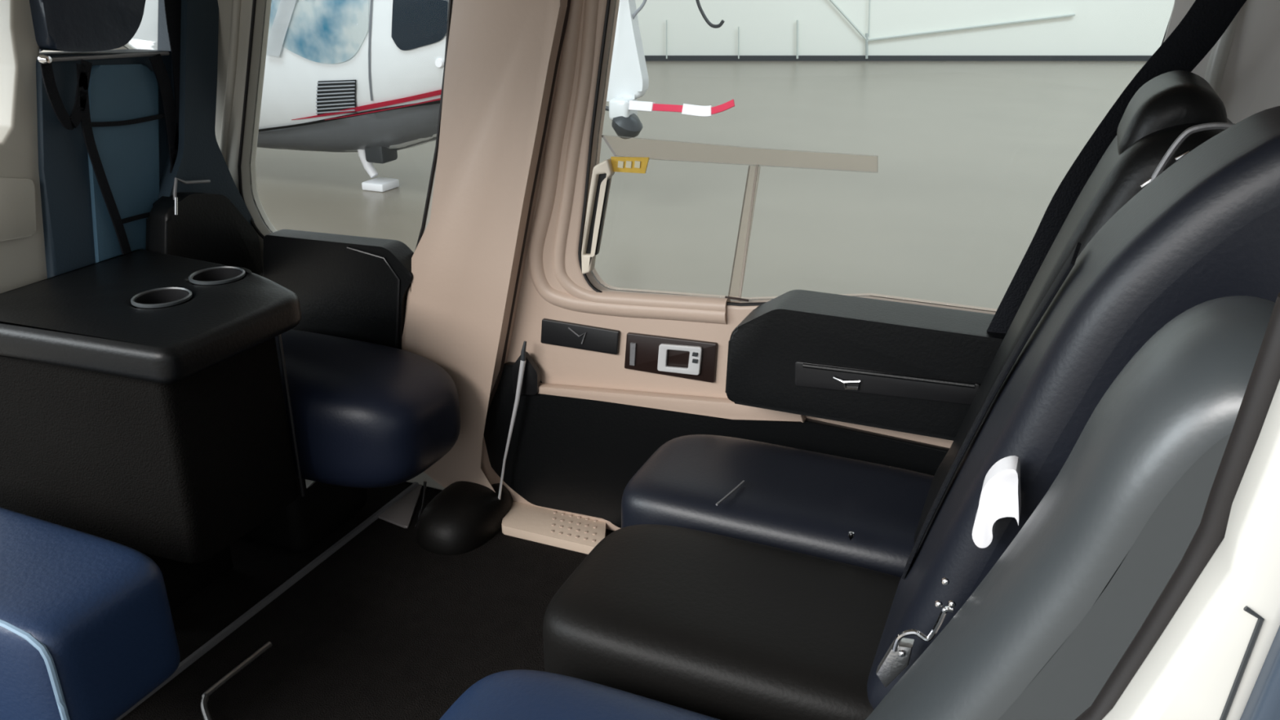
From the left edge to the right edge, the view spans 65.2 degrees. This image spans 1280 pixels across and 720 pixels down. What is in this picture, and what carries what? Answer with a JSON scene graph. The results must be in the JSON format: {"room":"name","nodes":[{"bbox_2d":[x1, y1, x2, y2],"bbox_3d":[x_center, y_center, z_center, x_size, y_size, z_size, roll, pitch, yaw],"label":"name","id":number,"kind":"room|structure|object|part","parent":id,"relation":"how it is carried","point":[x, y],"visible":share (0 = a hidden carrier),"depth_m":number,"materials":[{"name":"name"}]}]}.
{"room":"aircraft cabin","nodes":[
{"label":"aircraft cabin","id":0,"kind":"room"},
{"bbox_2d":[120,481,613,719],"bbox_3d":[-0.401,0.618,1.710,2.800,0.050,1.550,9,24,21],"label":"floor","id":1,"kind":"structure","parent":0,"point":[386,627],"depth_m":1.91,"materials":[{"name":"grey carpet"}]},
{"bbox_2d":[0,506,180,719],"bbox_3d":[-1.065,0.439,1.589,0.715,0.372,0.225,9,24,21],"label":"seat","id":2,"kind":"object","parent":1,"relation":"on","point":[87,632],"visible":1,"depth_m":1.41,"materials":[{"name":"blue leather"}]},
{"bbox_2d":[0,248,304,612],"bbox_3d":[-0.890,0.167,1.916,0.515,0.626,0.449,9,24,21],"label":"console","id":3,"kind":"object","parent":1,"relation":"on","point":[143,407],"visible":0.98,"depth_m":1.75,"materials":[{"name":"black plastic"}]},
{"bbox_2d":[200,641,271,719],"bbox_3d":[-0.716,0.566,1.738,0.064,0.011,0.232,2,23,4],"label":"bracket","id":4,"kind":"object","parent":1,"relation":"on","point":[204,708],"visible":1,"depth_m":1.75,"materials":[{"name":"metal"}]},
{"bbox_2d":[29,0,460,552],"bbox_3d":[-0.769,-0.193,2.031,0.785,1.201,0.505,9,24,21],"label":"seat","id":5,"kind":"object","parent":1,"relation":"on","point":[131,158],"visible":0.59,"depth_m":2.00,"materials":[{"name":"blue leather"}]},
{"bbox_2d":[0,0,47,293],"bbox_3d":[-1.174,-0.385,1.816,0.050,0.676,0.325,9,24,21],"label":"trim","id":6,"kind":"structure","parent":5,"relation":"attached to","point":[23,260],"depth_m":1.83,"materials":[{"name":"grey plastic"}]},
{"bbox_2d":[0,177,35,241],"bbox_3d":[-1.155,-0.279,1.825,0.010,0.122,0.120,9,24,21],"label":"trim","id":7,"kind":"structure","parent":6,"relation":"attached to","point":[17,195],"depth_m":1.84,"materials":[{"name":"grey plastic"}]},
{"bbox_3d":[-1.077,-0.544,1.811,0.020,0.020,0.020,9,24,21],"label":"bar knob","id":8,"kind":"part","parent":5,"relation":"part of","materials":[{"name":"silver metal"}]},
{"bbox_3d":[-1.097,-0.375,2.055,0.110,0.505,0.414,9,24,21],"label":"backrest","id":9,"kind":"part","parent":5,"relation":"part of","materials":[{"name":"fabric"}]},
{"bbox_3d":[-0.838,0.252,2.239,0.380,0.220,0.240,9,24,21],"label":"seat","id":10,"kind":"part","parent":5,"relation":"part of","materials":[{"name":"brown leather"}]},
{"bbox_2d":[275,328,460,488],"bbox_3d":[-0.703,0.092,2.136,0.655,0.245,0.315,9,24,21],"label":"seat cushion","id":11,"kind":"object","parent":5,"relation":"on","point":[366,415],"depth_m":1.96,"materials":[{"name":"blue leather"}]},
{"bbox_2d":[115,481,418,719],"bbox_3d":[-0.705,0.447,2.041,0.009,0.012,0.928,9,24,22],"label":"floor track","id":12,"kind":"object","parent":1,"relation":"on","point":[282,588],"visible":0.77,"depth_m":1.98,"materials":[{"name":"metal"}]},
{"bbox_2d":[377,484,422,528],"bbox_3d":[-0.531,0.336,2.318,0.102,0.006,0.172,9,24,21],"label":"plate","id":13,"kind":"object","parent":1,"relation":"on","point":[401,513],"visible":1,"depth_m":2.29,"materials":[{"name":"metal"}]},
{"bbox_2d":[414,480,512,555],"bbox_3d":[-0.390,0.346,2.241,0.194,0.188,0.259,19,29,39],"label":"cover","id":14,"kind":"object","parent":1,"relation":"on","point":[462,517],"visible":0.88,"depth_m":2.16,"materials":[{"name":"black leather"}]},
{"bbox_2d":[401,0,571,492],"bbox_3d":[-0.316,-0.202,2.094,0.461,1.248,0.115,9,24,21],"label":"trim","id":15,"kind":"structure","parent":1,"relation":"on","point":[501,55],"depth_m":1.98,"materials":[{"name":"beige plastic"}]},
{"bbox_2d":[40,0,453,489],"bbox_3d":[-1.023,-0.431,2.322,1.493,1.420,0.125,9,24,21],"label":"door","id":16,"kind":"structure","parent":15,"relation":"attached to","point":[353,287],"depth_m":2.19,"materials":[{"name":"grey plastic"}]},
{"bbox_3d":[-0.893,-0.611,2.187,0.173,0.547,0.018,9,24,21],"label":"window moulding","id":17,"kind":"part","parent":16,"relation":"part of","materials":[{"name":"grey plastic"}]},
{"bbox_2d":[248,1,271,232],"bbox_3d":[-0.619,-0.520,2.142,0.619,0.700,0.006,9,24,21],"label":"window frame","id":18,"kind":"structure","parent":16,"relation":"attached to","point":[264,2],"depth_m":2.22,"materials":[{"name":"beige plastic"}]},
{"bbox_3d":[-0.675,-0.124,2.253,0.449,0.319,0.056,9,24,21],"label":"armrest","id":19,"kind":"part","parent":16,"relation":"part of","materials":[{"name":"black leather"}]},
{"bbox_2d":[497,341,540,499],"bbox_3d":[-0.272,0.159,2.175,0.123,0.440,0.044,1,23,3],"label":"stay","id":20,"kind":"object","parent":1,"relation":"on","point":[526,373],"visible":0.8,"depth_m":2.12,"materials":[{"name":"silver metal"}]},
{"bbox_3d":[-0.281,0.172,2.167,0.086,0.376,0.016,2,23,6],"label":"rod","id":21,"kind":"part","parent":20,"relation":"part of","materials":[{"name":"silver metal"}]},
{"bbox_2d":[502,501,605,554],"bbox_3d":[-0.190,0.367,2.216,0.292,0.024,0.116,9,24,21],"label":"step","id":22,"kind":"structure","parent":1,"relation":"on","point":[575,533],"depth_m":2.19,"materials":[{"name":"beige plastic"}]},
{"bbox_2d":[439,295,1275,719],"bbox_3d":[0.133,0.376,0.978,0.844,0.958,0.300,9,24,21],"label":"seat","id":23,"kind":"object","parent":1,"relation":"on","point":[1042,633],"visible":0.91,"depth_m":0.76,"materials":[{"name":"blue leather"}]},
{"bbox_2d":[439,669,720,719],"bbox_3d":[0.012,0.532,1.099,0.580,0.175,0.300,9,24,21],"label":"seat cushion","id":24,"kind":"object","parent":23,"relation":"on","point":[515,694],"depth_m":1.19,"materials":[{"name":"blue leather"}]},
{"bbox_2d":[875,577,955,687],"bbox_3d":[0.292,0.287,1.057,0.072,0.158,0.024,9,24,21],"label":"harness buckle","id":25,"kind":"object","parent":23,"relation":"attached to","point":[896,659],"visible":1,"depth_m":1.07,"materials":[{"name":"metal"}]},
{"bbox_3d":[0.356,0.237,0.872,0.398,0.621,0.197,9,24,21],"label":"backrest","id":26,"kind":"part","parent":23,"relation":"part of","materials":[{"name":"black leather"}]},
{"bbox_2d":[542,106,1279,719],"bbox_3d":[0.311,0.200,1.240,0.895,1.082,0.320,9,24,21],"label":"seat","id":27,"kind":"object","parent":1,"relation":"on","point":[711,624],"visible":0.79,"depth_m":1.18,"materials":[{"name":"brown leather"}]},
{"bbox_2d":[542,524,901,719],"bbox_3d":[0.159,0.404,1.395,0.565,0.185,0.320,9,24,21],"label":"seat cushion","id":28,"kind":"object","parent":27,"relation":"on","point":[711,624],"depth_m":1.32,"materials":[{"name":"brown leather"}]},
{"bbox_2d":[972,455,1021,547],"bbox_3d":[0.352,0.140,0.979,0.041,0.092,0.030,9,24,21],"label":"guide","id":29,"kind":"object","parent":27,"relation":"attached to","point":[1001,494],"visible":1,"depth_m":0.96,"materials":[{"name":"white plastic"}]},
{"bbox_2d":[902,122,1234,579],"bbox_3d":[0.527,0.034,1.170,0.366,0.602,0.154,2,23,6],"label":"harness","id":30,"kind":"object","parent":27,"relation":"on","point":[1068,266],"visible":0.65,"depth_m":1.14,"materials":[{"name":"fabric"}]},
{"bbox_2d":[1139,149,1189,188],"bbox_3d":[0.597,-0.217,1.136,0.048,0.046,0.018,9,24,21],"label":"buckle","id":31,"kind":"object","parent":30,"relation":"attached to","point":[1178,157],"visible":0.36,"depth_m":1.13,"materials":[{"name":"silver metal"}]},
{"bbox_3d":[0.641,-0.205,1.113,0.155,0.117,0.008,9,24,21],"label":"harness cord","id":32,"kind":"part","parent":30,"relation":"part of","materials":[{"name":"metal"}]},
{"bbox_3d":[0.519,0.079,1.092,0.440,0.746,0.314,9,24,21],"label":"backrest","id":33,"kind":"part","parent":27,"relation":"part of","materials":[{"name":"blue leather"}]},
{"bbox_2d":[621,70,1232,577],"bbox_3d":[0.377,0.087,1.554,0.822,1.050,0.295,9,24,21],"label":"seat","id":34,"kind":"object","parent":1,"relation":"on","point":[795,500],"visible":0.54,"depth_m":1.55,"materials":[{"name":"blue leather"}]},
{"bbox_2d":[621,434,933,577],"bbox_3d":[0.275,0.285,1.684,0.600,0.185,0.295,9,24,21],"label":"seat cushion","id":35,"kind":"object","parent":34,"relation":"on","point":[795,500],"depth_m":1.61,"materials":[{"name":"blue leather"}]},
{"bbox_2d":[848,530,854,541],"bbox_3d":[0.310,0.259,1.470,0.010,0.016,0.010,9,24,21],"label":"stud","id":36,"kind":"object","parent":34,"relation":"attached to","point":[851,534],"visible":1,"depth_m":1.47,"materials":[{"name":"silver metal"}]},
{"bbox_3d":[0.602,-0.013,1.408,0.333,0.673,0.287,9,24,21],"label":"backrest","id":37,"kind":"part","parent":34,"relation":"part of","materials":[{"name":"black leather"}]},
{"bbox_2d":[255,61,1146,309],"bbox_3d":[-0.087,-7.750,23.936,100.000,0.200,74.000,9,24,21],"label":"floor","id":38,"kind":"structure","parent":0,"point":[969,158],"depth_m":8.94,"materials":[{"name":"grey concrete"}]},
{"bbox_2d":[127,0,648,191],"bbox_3d":[-1.476,-2.800,7.937,9.840,2.900,1.590,9,24,21],"label":"helicopter","id":39,"kind":"object","parent":38,"relation":"on","point":[362,77],"visible":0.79,"depth_m":7.67,"materials":[{"name":"white paint"}]},
{"bbox_3d":[-2.690,-2.692,7.615,0.595,0.750,0.009,10,24,22],"label":"windshield frame","id":40,"kind":"part","parent":39,"relation":"part of","materials":[{"name":"white paint"}]},
{"bbox_2d":[315,80,356,115],"bbox_3d":[-2.385,-2.052,7.830,0.477,0.306,0.091,9,24,21],"label":"vent grille","id":41,"kind":"object","parent":39,"relation":"attached to","point":[333,97],"depth_m":7.82,"materials":[{"name":"metal"}]},
{"bbox_2d":[608,97,637,119],"bbox_3d":[-0.126,-1.902,7.567,0.160,0.160,0.220,9,24,21],"label":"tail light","id":42,"kind":"object","parent":39,"relation":"attached to","point":[618,106],"depth_m":7.48,"materials":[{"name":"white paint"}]},
{"bbox_2d":[628,99,734,116],"bbox_3d":[0.283,-1.835,7.207,0.903,0.150,0.070,15,27,33],"label":"blade","id":43,"kind":"object","parent":39,"relation":"attached to","point":[686,109],"visible":1,"depth_m":7.17,"materials":[{"name":"red paint"}]},
{"bbox_2d":[695,0,724,28],"bbox_3d":[0.530,-2.916,7.973,0.318,0.511,0.028,9,24,21],"label":"hook","id":44,"kind":"object","parent":39,"relation":"hanging from","point":[715,26],"visible":1,"depth_m":8.03,"materials":[{"name":"black metal"}]},
{"bbox_2d":[635,0,1174,55],"bbox_3d":[-6.965,-9.550,16.328,67.000,9.050,0.300,0,22,0],"label":"wall","id":45,"kind":"structure","parent":0,"point":[766,27],"depth_m":17.68,"materials":[{"name":"white paint"}]},
{"bbox_2d":[666,19,667,58],"bbox_3d":[0.472,-5.675,17.706,0.031,0.654,0.029,3,23,8],"label":"trim","id":46,"kind":"structure","parent":45,"relation":"attached to","point":[666,20],"depth_m":17.70,"materials":[{"name":"white metal"}]},
{"bbox_2d":[737,26,739,58],"bbox_3d":[1.749,-5.624,17.727,0.046,0.544,0.028,0,22,0],"label":"trim","id":47,"kind":"structure","parent":45,"relation":"attached to","point":[738,27],"depth_m":17.72,"materials":[{"name":"white metal"}]},
{"bbox_2d":[795,19,798,58],"bbox_3d":[2.786,-5.675,17.706,0.078,0.656,0.042,0,22,0],"label":"trim","id":48,"kind":"structure","parent":45,"relation":"attached to","point":[797,20],"depth_m":17.69,"materials":[{"name":"white metal"}]},
{"bbox_2d":[829,0,868,41],"bbox_3d":[3.571,-6.065,17.544,0.964,0.937,0.041,0,22,0],"label":"trim","id":49,"kind":"structure","parent":45,"relation":"attached to","point":[831,1],"depth_m":17.57,"materials":[{"name":"white metal"}]},
{"bbox_2d":[865,33,867,58],"bbox_3d":[4.023,-5.572,17.748,0.083,0.435,0.048,0,22,0],"label":"trim","id":50,"kind":"structure","parent":45,"relation":"attached to","point":[866,34],"depth_m":17.73,"materials":[{"name":"grey metal"}]},
{"bbox_2d":[867,0,870,36],"bbox_3d":[4.020,-6.102,17.529,0.075,0.831,0.028,0,22,0],"label":"trim","id":51,"kind":"structure","parent":45,"relation":"attached to","point":[868,0],"depth_m":17.55,"materials":[{"name":"white metal"}]},
{"bbox_2d":[644,55,1151,61],"bbox_3d":[-6.965,-5.393,17.866,67.000,0.090,0.060,0,22,0],"label":"baseboard","id":52,"kind":"structure","parent":45,"relation":"attached to","point":[648,58],"depth_m":17.84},
{"bbox_2d":[867,13,1075,41],"bbox_3d":[5.832,-5.863,17.628,3.595,0.472,0.046,0,22,0],"label":"trim","id":53,"kind":"structure","parent":45,"relation":"attached to","point":[1073,14],"depth_m":17.61,"materials":[{"name":"white metal"}]},
{"bbox_2d":[1102,379,1279,719],"bbox_3d":[0.458,-0.041,0.305,0.494,0.597,0.040,9,24,21],"label":"door frame","id":54,"kind":"structure","parent":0,"point":[1190,672],"depth_m":0.45,"materials":[{"name":"beige plastic"}]},
{"bbox_2d":[1075,293,1279,719],"bbox_3d":[0.263,0.093,0.487,0.065,0.265,0.020,9,24,21],"label":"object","id":55,"kind":"structure","parent":54,"relation":"attached to","point":[1264,378],"depth_m":0.47,"materials":[{"name":"black rubber"}]},
{"bbox_2d":[1219,605,1264,719],"bbox_3d":[0.266,0.138,0.445,0.008,0.066,0.002,9,24,21],"label":"trim","id":56,"kind":"structure","parent":54,"relation":"attached to","point":[1260,620],"depth_m":0.44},
{"bbox_2d":[1240,625,1279,719],"bbox_3d":[0.321,0.088,0.411,0.099,0.194,0.050,9,24,21],"label":"trim","id":57,"kind":"structure","parent":54,"relation":"attached to","point":[1263,703],"depth_m":0.43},
{"bbox_3d":[0.814,0.097,1.046,0.040,1.420,1.350,9,24,21],"label":"wall","id":58,"kind":"structure","parent":0,"visible":0},
{"bbox_2d":[483,0,1170,531],"bbox_3d":[0.313,-0.194,1.759,1.490,1.428,0.191,9,24,21],"label":"door","id":59,"kind":"structure","parent":58,"relation":"in","point":[890,382],"depth_m":1.92,"materials":[{"name":"beige plastic"}]},
{"bbox_2d":[540,318,620,354],"bbox_3d":[-0.124,-0.048,2.061,0.182,0.054,0.016,9,24,21],"label":"ashtray","id":60,"kind":"object","parent":59,"relation":"attached to","point":[555,332],"visible":1,"depth_m":2.05,"materials":[{"name":"black plastic"}]},
{"bbox_3d":[-0.029,-0.410,1.881,0.434,0.706,0.039,9,24,21],"label":"window moulding","id":61,"kind":"part","parent":59,"relation":"part of","materials":[{"name":"beige plastic"}]},
{"bbox_2d":[610,156,648,173],"bbox_3d":[-0.019,-0.370,1.895,0.078,0.033,0.005,9,24,21],"label":"warning label","id":62,"kind":"object","parent":59,"relation":"attached to","point":[620,164],"visible":1,"depth_m":1.89,"materials":[{"name":"yellow plastic"}]},
{"bbox_3d":[-0.003,-0.414,1.867,0.377,0.686,0.033,9,24,21],"label":"window moulding","id":63,"kind":"part","parent":59,"relation":"part of","materials":[{"name":"beige plastic"}]},
{"bbox_2d":[624,332,717,382],"bbox_3d":[0.058,-0.006,1.988,0.197,0.085,0.024,9,24,21],"label":"control panel","id":64,"kind":"object","parent":59,"relation":"attached to","point":[692,359],"visible":1,"depth_m":1.98,"materials":[{"name":"brown plastic"}]},
{"bbox_3d":[0.078,-0.002,1.976,0.093,0.064,0.008,9,24,21],"label":"silver frame","id":65,"kind":"part","parent":64,"relation":"part of","materials":[{"name":"plastic"}]},
{"bbox_3d":[0.299,0.263,1.986,1.423,0.355,0.017,9,24,21],"label":"kick panel","id":66,"kind":"part","parent":59,"relation":"part of","materials":[{"name":"black leather"}]},
{"bbox_3d":[0.147,-0.253,1.870,0.564,0.296,0.033,9,24,21],"label":"sliding pane","id":67,"kind":"part","parent":59,"relation":"part of","materials":[{"name":"clear glass"}]},
{"bbox_2d":[591,0,995,311],"bbox_3d":[0.344,-0.380,1.750,0.984,0.656,0.006,9,24,21],"label":"window","id":68,"kind":"structure","parent":59,"relation":"attached to","point":[615,0],"depth_m":1.86,"materials":[{"name":"clear plastic"}]},
{"bbox_3d":[0.532,0.025,1.716,0.768,0.196,0.116,9,24,21],"label":"armrest","id":69,"kind":"part","parent":59,"relation":"part of","materials":[{"name":"black leather"}]},
{"bbox_2d":[986,0,1246,333],"bbox_3d":[0.699,-0.252,1.491,0.350,0.730,0.010,9,24,21],"label":"belt","id":70,"kind":"object","parent":59,"relation":"attached to","point":[1206,21],"visible":0.54,"depth_m":1.46,"materials":[{"name":"black fabric"}]},
{"bbox_2d":[1163,0,1279,124],"bbox_3d":[0.878,-0.364,1.447,0.266,0.866,0.030,9,24,21],"label":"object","id":71,"kind":"structure","parent":58,"relation":"attached to","point":[1250,86],"depth_m":1.43,"materials":[{"name":"beige plastic"}]}
]}

